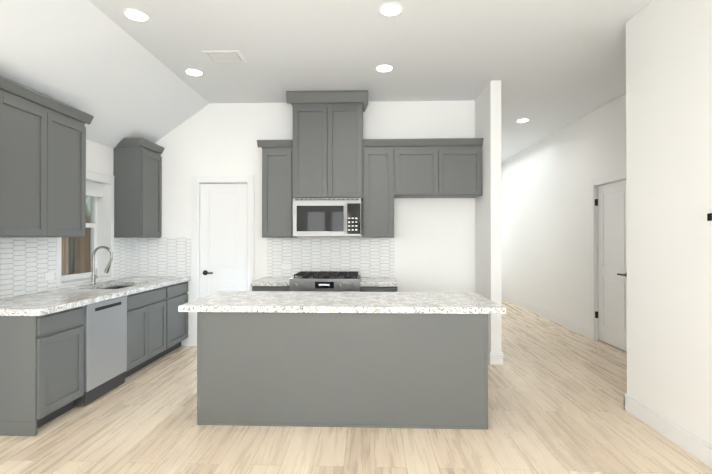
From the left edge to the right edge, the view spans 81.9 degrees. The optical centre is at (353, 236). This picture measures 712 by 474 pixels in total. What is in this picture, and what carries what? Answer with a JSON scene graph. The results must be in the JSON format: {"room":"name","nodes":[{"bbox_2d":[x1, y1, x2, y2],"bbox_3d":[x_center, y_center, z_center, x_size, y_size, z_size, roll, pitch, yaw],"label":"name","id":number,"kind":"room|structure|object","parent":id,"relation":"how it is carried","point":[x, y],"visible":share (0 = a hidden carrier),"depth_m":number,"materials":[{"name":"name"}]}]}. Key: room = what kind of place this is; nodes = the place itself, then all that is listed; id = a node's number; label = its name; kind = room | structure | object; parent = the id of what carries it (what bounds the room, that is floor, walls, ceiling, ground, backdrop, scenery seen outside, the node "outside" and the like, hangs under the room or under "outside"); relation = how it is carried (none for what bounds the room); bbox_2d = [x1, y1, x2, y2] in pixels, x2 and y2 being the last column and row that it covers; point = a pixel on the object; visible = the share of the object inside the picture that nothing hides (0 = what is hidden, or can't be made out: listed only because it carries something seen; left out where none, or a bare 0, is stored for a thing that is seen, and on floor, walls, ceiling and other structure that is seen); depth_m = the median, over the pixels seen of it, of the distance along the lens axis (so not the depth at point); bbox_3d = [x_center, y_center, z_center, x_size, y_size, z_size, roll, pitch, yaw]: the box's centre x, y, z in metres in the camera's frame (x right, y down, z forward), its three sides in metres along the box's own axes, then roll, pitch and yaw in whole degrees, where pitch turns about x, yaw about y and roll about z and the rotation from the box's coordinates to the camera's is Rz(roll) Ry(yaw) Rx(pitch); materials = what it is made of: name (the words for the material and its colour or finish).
{"room":"kitchen","nodes":[
{"label":"kitchen","id":0,"kind":"room"},
{"bbox_2d":[0,139,113,286],"bbox_3d":[-2.971,-0.226,4.154,0.230,3.250,2.530,0,0,2],"label":"wall","id":1,"kind":"structure","parent":0,"point":[100,158],"depth_m":4.76,"materials":[{"name":"white paint"}]},
{"bbox_2d":[0,75,55,236],"bbox_3d":[-2.713,-0.571,3.185,0.348,1.156,0.537,0,0,2],"label":"upper cabinet","id":2,"kind":"object","parent":1,"relation":"attached to","point":[42,165],"depth_m":3.20,"materials":[{"name":"grey paint"}]},
{"bbox_2d":[0,238,135,298],"bbox_3d":[-2.852,0.263,4.088,0.008,0.499,2.406,0,0,2],"label":"backsplash","id":3,"kind":"structure","parent":1,"relation":"attached to","point":[26,264],"depth_m":3.69,"materials":[{"name":"tile"}]},
{"bbox_2d":[44,272,53,280],"bbox_3d":[-2.853,0.373,3.842,0.006,0.070,0.114,0,0,2],"label":"electrical outlet plate","id":4,"kind":"object","parent":3,"relation":"attached to","point":[49,276],"visible":1,"depth_m":3.84,"materials":[{"name":"white plastic"}]},
{"bbox_2d":[56,100,87,236],"bbox_3d":[-2.699,-0.570,3.602,0.348,1.156,0.537,0,0,2],"label":"upper cabinet","id":5,"kind":"object","parent":1,"relation":"attached to","point":[70,121],"depth_m":3.67,"materials":[{"name":"grey paint"}]},
{"bbox_2d":[55,169,114,286],"bbox_3d":[-2.937,-0.113,4.377,0.222,1.193,0.898,0,0,2],"label":"kitchen window","id":6,"kind":"structure","parent":1,"relation":"in","point":[94,190],"depth_m":4.63,"materials":[{"name":"white plastic"}]},
{"bbox_2d":[113,139,163,237],"bbox_3d":[-2.648,-0.563,5.052,0.348,1.156,0.465,0,0,2],"label":"upper cabinet","id":7,"kind":"object","parent":1,"relation":"attached to","point":[137,169],"depth_m":4.82,"materials":[{"name":"grey paint"}]},
{"bbox_2d":[152,100,474,345],"bbox_3d":[-0.720,-0.220,5.282,4.490,3.250,0.120,0,0,2],"label":"wall","id":8,"kind":"structure","parent":0,"point":[212,139],"depth_m":5.19,"materials":[{"name":"white paint"}]},
{"bbox_2d":[136,238,190,276],"bbox_3d":[-2.448,0.268,5.273,0.714,0.499,0.008,0,0,2],"label":"backsplash","id":9,"kind":"structure","parent":8,"relation":"attached to","point":[163,257],"depth_m":5.27,"materials":[{"name":"tile"}]},
{"bbox_2d":[191,175,253,345],"bbox_3d":[-1.675,0.314,5.303,0.814,2.182,0.137,0,0,2],"label":"door frame","id":10,"kind":"structure","parent":8,"relation":"attached to","point":[196,181],"depth_m":5.25,"materials":[{"name":"white wood"}]},
{"bbox_2d":[200,183,246,297],"bbox_3d":[-1.676,0.356,5.274,0.620,2.073,0.097,0,0,2],"label":"pantry door","id":11,"kind":"structure","parent":8,"relation":"in","point":[223,237],"depth_m":5.29,"materials":[{"name":"white wood"}]},
{"bbox_2d":[267,238,394,276],"bbox_3d":[-0.298,0.268,5.199,1.620,0.499,0.008,0,0,2],"label":"backsplash","id":12,"kind":"structure","parent":8,"relation":"attached to","point":[369,257],"depth_m":5.19,"materials":[{"name":"tile"}]},
{"bbox_2d":[282,263,290,268],"bbox_3d":[-0.858,0.380,5.210,0.114,0.070,0.006,0,0,2],"label":"outlet","id":13,"kind":"object","parent":12,"relation":"attached to","point":[286,265],"visible":1,"depth_m":5.21,"materials":[{"name":"white plastic"}]},
{"bbox_2d":[257,90,482,237],"bbox_3d":[0.183,-0.843,4.983,2.657,1.717,0.415,0,0,2],"label":"upper cabinet","id":14,"kind":"object","parent":8,"relation":"attached to","point":[328,151],"visible":0.98,"depth_m":4.84,"materials":[{"name":"grey paint"}]},
{"bbox_2d":[293,198,361,236],"bbox_3d":[-0.308,-0.219,4.967,0.800,0.445,0.472,0,0,2],"label":"microwave","id":15,"kind":"object","parent":14,"relation":"attached to","point":[327,217],"visible":1,"depth_m":4.77,"materials":[{"name":"silver metal"}]},
{"bbox_2d":[0,0,652,162],"bbox_3d":[0.116,-1.249,3.286,6.900,1.050,13.600,0,0,2],"label":"ceiling","id":16,"kind":"structure","parent":0,"point":[554,66],"depth_m":3.70,"materials":[{"name":"white paint"}]},
{"bbox_2d":[123,8,149,21],"bbox_3d":[-1.687,-1.712,3.181,0.184,0.006,0.184,0,0,2],"label":"recessed light","id":17,"kind":"object","parent":16,"relation":"in","point":[136,15],"visible":1,"depth_m":3.17,"materials":[{"name":"white"}]},
{"bbox_2d":[185,69,202,75],"bbox_3d":[-1.666,-1.707,4.276,0.184,0.006,0.184,0,0,2],"label":"recessed light","id":18,"kind":"object","parent":16,"relation":"in","point":[194,72],"visible":1,"depth_m":4.27,"materials":[{"name":"white"}]},
{"bbox_2d":[202,50,245,62],"bbox_3d":[-1.228,-1.706,3.905,0.340,0.011,0.240,0,0,2],"label":"ceiling vent","id":19,"kind":"object","parent":16,"relation":"in","point":[224,56],"visible":1,"depth_m":3.89,"materials":[{"name":"white metal"}]},
{"bbox_2d":[375,64,392,71],"bbox_3d":[0.309,-1.707,4.172,0.184,0.006,0.184,0,0,2],"label":"recessed light","id":20,"kind":"object","parent":16,"relation":"in","point":[384,68],"visible":1,"depth_m":4.17,"materials":[{"name":"white"}]},
{"bbox_2d":[379,3,402,16],"bbox_3d":[0.281,-1.712,3.102,0.184,0.006,0.184,0,0,2],"label":"recessed light","id":21,"kind":"object","parent":16,"relation":"in","point":[391,9],"visible":1,"depth_m":3.09,"materials":[{"name":"white"}]},
{"bbox_2d":[516,118,529,121],"bbox_3d":[2.479,-1.699,6.018,0.184,0.006,0.184,0,0,2],"label":"recessed light","id":22,"kind":"object","parent":16,"relation":"in","point":[523,120],"visible":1,"depth_m":6.01,"materials":[{"name":"white"}]},
{"bbox_2d":[0,299,711,473],"bbox_3d":[0.116,1.425,3.274,6.900,0.060,13.600,0,0,2],"label":"floor","id":23,"kind":"structure","parent":0,"point":[556,393],"depth_m":2.86,"materials":[{"name":"brown wood"}]},
{"bbox_2d":[0,306,83,435],"bbox_3d":[-2.540,0.975,3.108,0.698,0.840,0.478,0,0,2],"label":"base cabinet","id":24,"kind":"object","parent":23,"relation":"on","point":[42,370],"depth_m":2.87,"materials":[{"name":"grey paint"}]},
{"bbox_2d":[74,296,126,405],"bbox_3d":[-2.501,0.979,3.632,0.680,0.837,0.562,0,0,2],"label":"dishwasher","id":25,"kind":"object","parent":23,"relation":"on","point":[105,344],"visible":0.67,"depth_m":3.56,"materials":[{"name":"silver metal"}]},
{"bbox_2d":[126,281,187,360],"bbox_3d":[-2.476,0.983,4.950,0.698,0.840,0.644,0,0,2],"label":"base cabinet","id":26,"kind":"object","parent":23,"relation":"on","point":[156,328],"depth_m":4.48,"materials":[{"name":"grey paint"}]},
{"bbox_2d":[0,277,190,315],"bbox_3d":[-2.495,0.638,4.064,0.723,0.249,2.423,0,0,2],"label":"countertop","id":27,"kind":"structure","parent":26,"relation":"on","point":[44,303],"depth_m":3.54,"materials":[{"name":"white stone"}]},
{"bbox_2d":[90,246,112,284],"bbox_3d":[-2.662,0.307,4.354,0.242,0.412,0.096,0,0,2],"label":"faucet","id":28,"kind":"object","parent":27,"relation":"on","point":[94,277],"visible":1,"depth_m":4.33,"materials":[{"name":"silver metal"}]},
{"bbox_2d":[252,286,289,290],"bbox_3d":[-0.929,0.983,4.925,0.437,0.840,0.593,0,0,2],"label":"base cabinet","id":29,"kind":"object","parent":23,"relation":"on","point":[270,288],"visible":0.04,"depth_m":4.63,"materials":[{"name":"grey paint"}]},
{"bbox_2d":[251,277,293,285],"bbox_3d":[-0.931,0.539,4.919,0.443,0.045,0.608,0,0,2],"label":"countertop","id":30,"kind":"structure","parent":29,"relation":"on","point":[273,281],"depth_m":4.68,"materials":[{"name":"white stone"}]},
{"bbox_2d":[289,271,360,291],"bbox_3d":[-0.317,0.920,4.844,0.783,0.965,0.677,0,0,2],"label":"range","id":31,"kind":"object","parent":23,"relation":"on","point":[328,281],"visible":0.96,"depth_m":4.57,"materials":[{"name":"silver metal"}]},
{"bbox_2d":[197,312,487,429],"bbox_3d":[-0.084,0.976,3.354,2.130,0.840,0.717,0,0,2],"label":"kitchen island","id":32,"kind":"object","parent":23,"relation":"on","point":[398,370],"visible":0.79,"depth_m":3.00,"materials":[{"name":"grey paint"}]},
{"bbox_2d":[178,291,505,313],"bbox_3d":[-0.086,0.532,3.377,2.369,0.045,0.837,0,0,2],"label":"island countertop","id":33,"kind":"structure","parent":32,"relation":"on","point":[356,302],"depth_m":3.11,"materials":[{"name":"white stone"}]},
{"bbox_2d":[360,286,396,291],"bbox_3d":[0.288,0.983,4.882,0.417,0.840,0.593,0,0,2],"label":"base cabinet","id":34,"kind":"object","parent":23,"relation":"on","point":[377,289],"visible":0.04,"depth_m":4.59,"materials":[{"name":"grey paint"}]},
{"bbox_2d":[360,277,397,286],"bbox_3d":[0.290,0.539,4.877,0.423,0.045,0.608,0,0,2],"label":"countertop","id":35,"kind":"structure","parent":34,"relation":"on","point":[378,282],"depth_m":4.58,"materials":[{"name":"white stone"}]},
{"bbox_2d":[475,80,501,351],"bbox_3d":[1.648,-0.212,7.111,0.116,3.250,5.240,0,0,2],"label":"wall","id":36,"kind":"structure","parent":0,"point":[488,266],"depth_m":4.50,"materials":[{"name":"white paint"}]},
{"bbox_2d":[488,350,494,364],"bbox_3d":[1.516,1.335,4.785,0.046,0.135,0.624,0,0,2],"label":"baseboard","id":37,"kind":"structure","parent":36,"relation":"attached to","point":[491,355],"depth_m":4.47,"materials":[{"name":"white wood"}]},
{"bbox_2d":[495,352,502,364],"bbox_3d":[1.699,1.345,7.095,0.040,0.135,5.254,0,0,2],"label":"baseboard","id":38,"kind":"structure","parent":36,"relation":"attached to","point":[498,355],"depth_m":4.47,"materials":[{"name":"white wood"}]},
{"bbox_2d":[501,93,625,327],"bbox_3d":[3.360,-0.215,6.523,0.120,3.250,6.535,0,0,2],"label":"wall","id":39,"kind":"structure","parent":0,"point":[545,214],"depth_m":6.62,"materials":[{"name":"white paint"}]},
{"bbox_2d":[502,293,590,337],"bbox_3d":[3.333,1.348,7.650,0.014,0.135,4.030,0,0,2],"label":"baseboard","id":40,"kind":"structure","parent":39,"relation":"attached to","point":[567,323],"depth_m":6.83,"materials":[{"name":"white wood"}]},
{"bbox_2d":[590,171,625,339],"bbox_3d":[3.305,0.313,5.192,0.137,2.182,0.899,0,0,2],"label":"door frame","id":41,"kind":"structure","parent":39,"relation":"attached to","point":[607,179],"depth_m":5.55,"materials":[{"name":"white wood"}]},
{"bbox_2d":[598,180,626,351],"bbox_3d":[3.276,0.356,5.193,0.097,2.073,0.705,0,0,2],"label":"hall door","id":42,"kind":"structure","parent":39,"relation":"in","point":[612,298],"depth_m":5.23,"materials":[{"name":"white wood"}]},
{"bbox_2d":[626,0,711,444],"bbox_3d":[2.630,-0.245,-0.115,1.120,3.250,6.785,0,0,2],"label":"wall","id":43,"kind":"structure","parent":0,"point":[669,184],"depth_m":2.81,"materials":[{"name":"white paint"}]},
{"bbox_2d":[624,393,711,467],"bbox_3d":[2.067,1.313,0.005,0.014,0.135,6.599,0,0,2],"label":"baseboard","id":44,"kind":"structure","parent":43,"relation":"attached to","point":[697,447],"depth_m":2.79,"materials":[{"name":"white wood"}]},
{"bbox_2d":[707,211,711,223],"bbox_3d":[2.145,-0.115,2.440,0.026,0.077,0.090,0,0,2],"label":"thermostat","id":45,"kind":"object","parent":43,"relation":"attached to","point":[709,217],"visible":0.96,"depth_m":2.46,"materials":[{"name":"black plastic"}]},
{"label":"outside","id":46,"kind":"structure","parent":0,"visible":0},
{"bbox_2d":[61,196,90,280],"bbox_3d":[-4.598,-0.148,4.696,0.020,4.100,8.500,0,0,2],"label":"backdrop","id":47,"kind":"structure","parent":46,"point":[86,245],"depth_m":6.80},
{"bbox_3d":[-3.788,1.552,4.660,1.600,0.100,8.500,0,0,2],"label":"ground","id":48,"kind":"structure","parent":46,"visible":0},
{"bbox_2d":[68,237,74,274],"bbox_3d":[-3.570,0.304,5.188,0.070,2.600,0.070,0,0,2],"label":"pipe","id":49,"kind":"object","parent":48,"relation":"on","point":[71,241],"depth_m":5.16,"materials":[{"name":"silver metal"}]}
]}

